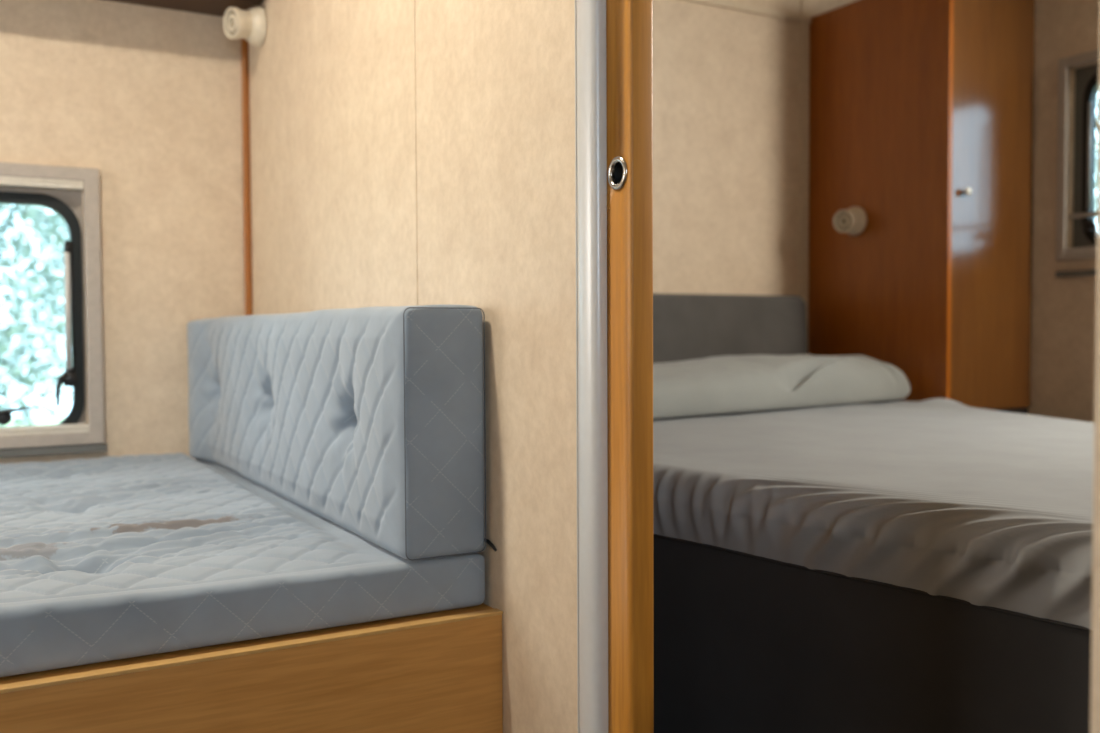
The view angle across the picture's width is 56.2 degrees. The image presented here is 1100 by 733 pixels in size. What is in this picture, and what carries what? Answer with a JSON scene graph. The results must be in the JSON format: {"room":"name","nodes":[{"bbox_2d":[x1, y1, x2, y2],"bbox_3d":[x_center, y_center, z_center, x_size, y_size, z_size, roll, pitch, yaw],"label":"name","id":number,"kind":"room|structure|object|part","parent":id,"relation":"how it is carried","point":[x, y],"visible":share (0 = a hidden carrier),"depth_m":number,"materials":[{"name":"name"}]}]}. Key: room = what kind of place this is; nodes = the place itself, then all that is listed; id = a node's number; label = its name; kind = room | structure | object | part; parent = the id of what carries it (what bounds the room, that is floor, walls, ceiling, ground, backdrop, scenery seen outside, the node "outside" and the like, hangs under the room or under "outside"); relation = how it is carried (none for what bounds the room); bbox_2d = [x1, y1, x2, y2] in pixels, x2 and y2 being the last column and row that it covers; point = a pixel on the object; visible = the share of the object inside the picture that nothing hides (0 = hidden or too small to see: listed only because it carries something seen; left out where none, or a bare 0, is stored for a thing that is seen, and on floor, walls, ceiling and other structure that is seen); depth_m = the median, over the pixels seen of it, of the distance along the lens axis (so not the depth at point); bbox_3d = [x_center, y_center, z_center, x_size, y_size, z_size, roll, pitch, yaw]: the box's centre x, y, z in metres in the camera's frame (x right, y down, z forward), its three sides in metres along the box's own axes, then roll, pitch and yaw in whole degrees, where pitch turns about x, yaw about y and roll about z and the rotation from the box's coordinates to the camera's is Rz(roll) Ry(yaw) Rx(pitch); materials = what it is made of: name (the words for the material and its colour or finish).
{"room":"camper van interior","nodes":[
{"label":"camper van interior","id":0,"kind":"room"},
{"bbox_2d":[248,0,577,732],"bbox_3d":[-0.222,-0.417,1.954,0.047,2.300,2.664,-1,2,-30],"label":"wall partition","id":1,"kind":"structure","parent":0,"point":[328,79],"depth_m":1.74,"materials":[{"name":"beige paper"}]},
{"bbox_2d":[223,5,266,46],"bbox_3d":[-0.862,-0.963,2.898,0.105,0.112,0.117,-1,2,-30],"label":"wall spotlight","id":2,"kind":"object","parent":1,"relation":"attached to","point":[250,24],"visible":1,"depth_m":2.87,"materials":[{"name":"beige plastic"}]},
{"bbox_2d":[241,39,252,315],"bbox_3d":[-0.906,-0.348,3.089,0.020,1.370,0.020,-1,2,-30],"label":"trim","id":3,"kind":"structure","parent":1,"relation":"attached to","point":[244,43],"depth_m":3.07,"materials":[{"name":"orange wood"}]},
{"bbox_2d":[407,0,417,305],"bbox_3d":[-0.265,-0.598,1.972,0.002,1.940,0.036,-1,2,-30],"label":"trim","id":4,"kind":"structure","parent":1,"relation":"attached to","point":[410,3],"depth_m":1.98,"materials":[{"name":"beige plastic"}]},
{"bbox_2d":[575,0,607,732],"bbox_3d":[0.051,-0.400,1.418,0.023,2.300,0.062,-1,2,-30],"label":"trim","id":5,"kind":"structure","parent":1,"relation":"attached to","point":[590,15],"depth_m":1.41,"materials":[{"name":"silver metal"}]},
{"bbox_2d":[606,0,653,732],"bbox_3d":[-0.045,-0.264,1.652,0.040,1.988,0.672,-1,2,-30],"label":"sliding door","id":6,"kind":"structure","parent":1,"relation":"in","point":[629,23],"depth_m":1.38,"materials":[{"name":"brown wood"}]},
{"bbox_3d":[0.091,-0.259,1.379,0.007,0.046,0.046,-1,2,-30],"label":"finger pull","id":7,"kind":"part","parent":6,"relation":"part of","materials":[{"name":"silver metal"}]},
{"bbox_2d":[615,163,622,183],"bbox_3d":[0.102,-0.259,1.385,0.016,0.030,0.030,-1,2,-30],"label":"door lock","id":8,"kind":"object","parent":6,"relation":"on","point":[618,166],"depth_m":1.39,"materials":[{"name":"black metal"}]},
{"bbox_2d":[1090,52,1099,732],"bbox_3d":[0.858,-0.357,0.066,0.050,2.300,1.684,-1,2,-30],"label":"doorway","id":9,"kind":"structure","parent":1,"relation":"in","point":[1095,647],"depth_m":0.80,"materials":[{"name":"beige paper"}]},
{"bbox_2d":[0,0,857,463],"bbox_3d":[-0.779,-0.458,3.192,5.227,2.300,0.040,-1,2,-30],"label":"wall","id":10,"kind":"structure","parent":0,"point":[148,98],"depth_m":3.02,"materials":[{"name":"beige paper"}]},
{"bbox_2d":[0,162,106,456],"bbox_3d":[-1.634,-0.148,2.706,0.848,0.790,0.078,-1,2,-30],"label":"window","id":11,"kind":"structure","parent":10,"relation":"in","point":[71,435],"depth_m":2.86,"materials":[{"name":"beige plastic"}]},
{"bbox_3d":[-1.454,0.121,2.793,0.079,0.020,0.013,-1,2,-24],"label":"latch lever","id":12,"kind":"part","parent":11,"relation":"part of","materials":[{"name":"black plastic"}]},
{"bbox_3d":[-1.350,0.062,2.852,0.034,0.094,0.016,-2,3,-42],"label":"stay lever","id":13,"kind":"part","parent":11,"relation":"part of","materials":[{"name":"black plastic"}]},
{"bbox_3d":[-1.338,0.035,2.868,0.042,0.042,0.028,-1,2,-30],"label":"stay knob","id":14,"kind":"part","parent":11,"relation":"part of","materials":[{"name":"black plastic"}]},
{"bbox_3d":[-1.332,-0.154,2.873,0.007,0.360,0.013,-1,2,-30],"label":"stay rod","id":15,"kind":"part","parent":11,"relation":"part of","materials":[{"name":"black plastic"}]},
{"bbox_2d":[108,0,262,16],"bbox_3d":[-1.752,-1.221,2.419,2.106,0.430,0.292,-1,2,-30],"label":"locker","id":16,"kind":"object","parent":10,"relation":"attached to","point":[208,7],"visible":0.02,"depth_m":2.92,"materials":[{"name":"brown wood"}]},
{"bbox_2d":[686,0,810,23],"bbox_3d":[0.291,-1.382,3.741,2.630,0.025,0.016,-1,2,-30],"label":"trim","id":17,"kind":"structure","parent":10,"relation":"attached to","point":[719,3],"depth_m":4.02,"materials":[{"name":"beige wood"}]},
{"bbox_2d":[799,0,809,353],"bbox_3d":[1.034,-0.652,4.191,0.044,2.000,0.012,-1,2,-30],"label":"trim","id":18,"kind":"structure","parent":10,"relation":"attached to","point":[804,4],"depth_m":4.18,"materials":[{"name":"brown wood"}]},
{"bbox_2d":[1026,0,1099,422],"bbox_3d":[2.561,-0.453,2.571,0.040,2.300,4.350,-1,2,-30],"label":"wall","id":19,"kind":"structure","parent":0,"point":[1063,309],"depth_m":3.77,"materials":[{"name":"beige paper"}]},
{"bbox_2d":[1055,49,1099,276],"bbox_3d":[2.038,-0.710,3.466,0.074,0.788,0.678,-1,2,-30],"label":"window","id":20,"kind":"structure","parent":19,"relation":"in","point":[1086,78],"depth_m":3.71,"materials":[{"name":"beige plastic"}]},
{"bbox_3d":[1.914,-0.503,3.659,0.028,0.042,0.042,-1,2,-30],"label":"stay knob","id":21,"kind":"part","parent":20,"relation":"part of","materials":[{"name":"black plastic"}]},
{"bbox_3d":[1.917,-0.485,3.641,0.016,0.076,0.031,-1,2,-30],"label":"stay lever","id":22,"kind":"part","parent":20,"relation":"part of","materials":[{"name":"black plastic"}]},
{"bbox_3d":[0.302,0.777,1.349,5.227,0.050,4.400,-1,2,-30],"label":"floor","id":23,"kind":"structure","parent":0,"visible":0},
{"bbox_2d":[0,603,502,732],"bbox_3d":[-1.403,0.571,1.889,2.109,0.342,1.659,-1,2,-30],"label":"bunk bed","id":24,"kind":"object","parent":23,"relation":"on","point":[438,671],"visible":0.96,"depth_m":1.53,"materials":[{"name":"brown wood"}]},
{"bbox_2d":[0,453,484,676],"bbox_3d":[-1.392,0.341,1.904,2.052,0.115,1.609,-1,2,-30],"label":"mattress","id":25,"kind":"object","parent":24,"relation":"on","point":[108,558],"visible":0.86,"depth_m":1.67,"materials":[{"name":"grey fabric"}]},
{"bbox_2d":[187,304,496,559],"bbox_3d":[-0.573,0.083,2.345,0.193,0.414,1.622,-1,2,-30],"label":"backrest cushion","id":26,"kind":"object","parent":25,"relation":"on","point":[369,420],"visible":1,"depth_m":1.79,"materials":[{"name":"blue fabric"}]},
{"bbox_3d":[-0.100,0.295,1.713,0.009,0.018,0.042,-2,3,-39],"label":"zip pull","id":27,"kind":"part","parent":26,"relation":"part of","materials":[{"name":"black plastic"}]},
{"bbox_2d":[653,293,806,362],"bbox_3d":[0.172,0.204,3.651,1.905,0.929,0.115,-1,2,-30],"label":"headboard","id":28,"kind":"object","parent":23,"relation":"on","point":[685,326],"visible":0.06,"depth_m":3.86,"materials":[{"name":"grey fabric"}]},
{"bbox_2d":[653,398,1093,732],"bbox_3d":[0.777,0.422,2.546,2.106,0.562,2.403,-1,2,-30],"label":"bed","id":29,"kind":"object","parent":23,"relation":"on","point":[889,566],"visible":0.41,"depth_m":1.65,"materials":[{"name":"grey fabric"}]},
{"bbox_2d":[653,354,910,418],"bbox_3d":[0.536,0.048,3.354,1.600,0.162,0.470,-2,3,-38],"label":"pillow","id":30,"kind":"object","parent":29,"relation":"on","point":[728,383],"visible":0.66,"depth_m":3.23,"materials":[{"name":"white fabric"}]},
{"bbox_2d":[808,0,1034,413],"bbox_3d":[1.437,-0.378,4.023,0.472,2.060,0.714,-1,2,-30],"label":"wardrobe","id":31,"kind":"object","parent":23,"relation":"on","point":[921,112],"visible":0.73,"depth_m":3.78,"materials":[{"name":"brown wood"}]},
{"bbox_2d":[833,206,866,234],"bbox_3d":[1.141,-0.561,3.954,0.105,0.112,0.117,-1,2,-30],"label":"wall spotlight","id":32,"kind":"object","parent":31,"relation":"attached to","point":[853,220],"visible":1,"depth_m":3.93,"materials":[{"name":"beige plastic"}]},
{"bbox_3d":[1.234,-0.373,3.922,0.018,2.060,0.688,-1,2,-30],"label":"panel","id":33,"kind":"part","parent":31,"relation":"part of","materials":[{"name":"brown wood"}]},
{"bbox_3d":[1.475,-0.618,3.642,0.029,0.029,0.028,-1,2,-30],"label":"door knob","id":34,"kind":"part","parent":31,"relation":"part of","materials":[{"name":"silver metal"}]},
{"bbox_3d":[1.603,-0.617,3.742,0.450,1.545,0.018,-1,2,-30],"label":"door","id":35,"kind":"part","parent":31,"relation":"part of","materials":[{"name":"brown wood"}]},
{"label":"outside","id":36,"kind":"structure","parent":0,"visible":0},
{"bbox_2d":[2,415,66,426],"bbox_3d":[-2.220,1.358,7.992,32.000,0.050,28.000,-1,2,-30],"label":"ground","id":37,"kind":"structure","parent":36,"point":[41,420],"depth_m":18.85,"materials":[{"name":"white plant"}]},
{"bbox_2d":[0,204,72,426],"bbox_3d":[-4.919,-1.345,7.267,5.210,5.437,4.491,1,3,38],"label":"tree","id":38,"kind":"object","parent":37,"relation":"on","point":[20,243],"visible":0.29,"depth_m":7.50,"materials":[{"name":"green plant"}]},
{"bbox_2d":[0,204,72,420],"bbox_3d":[-5.175,-2.305,13.657,6.819,6.910,7.182,1,2,31],"label":"tree","id":39,"kind":"object","parent":37,"relation":"on","point":[35,275],"visible":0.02,"depth_m":12.65,"materials":[{"name":"green plant"}]},
{"bbox_2d":[1094,91,1098,227],"bbox_3d":[4.293,-1.240,7.992,3.793,5.083,4.090,-1,2,-30],"label":"tree","id":40,"kind":"object","parent":37,"relation":"on","point":[1097,100],"visible":0.02,"depth_m":7.46,"materials":[{"name":"green plant"}]}
]}

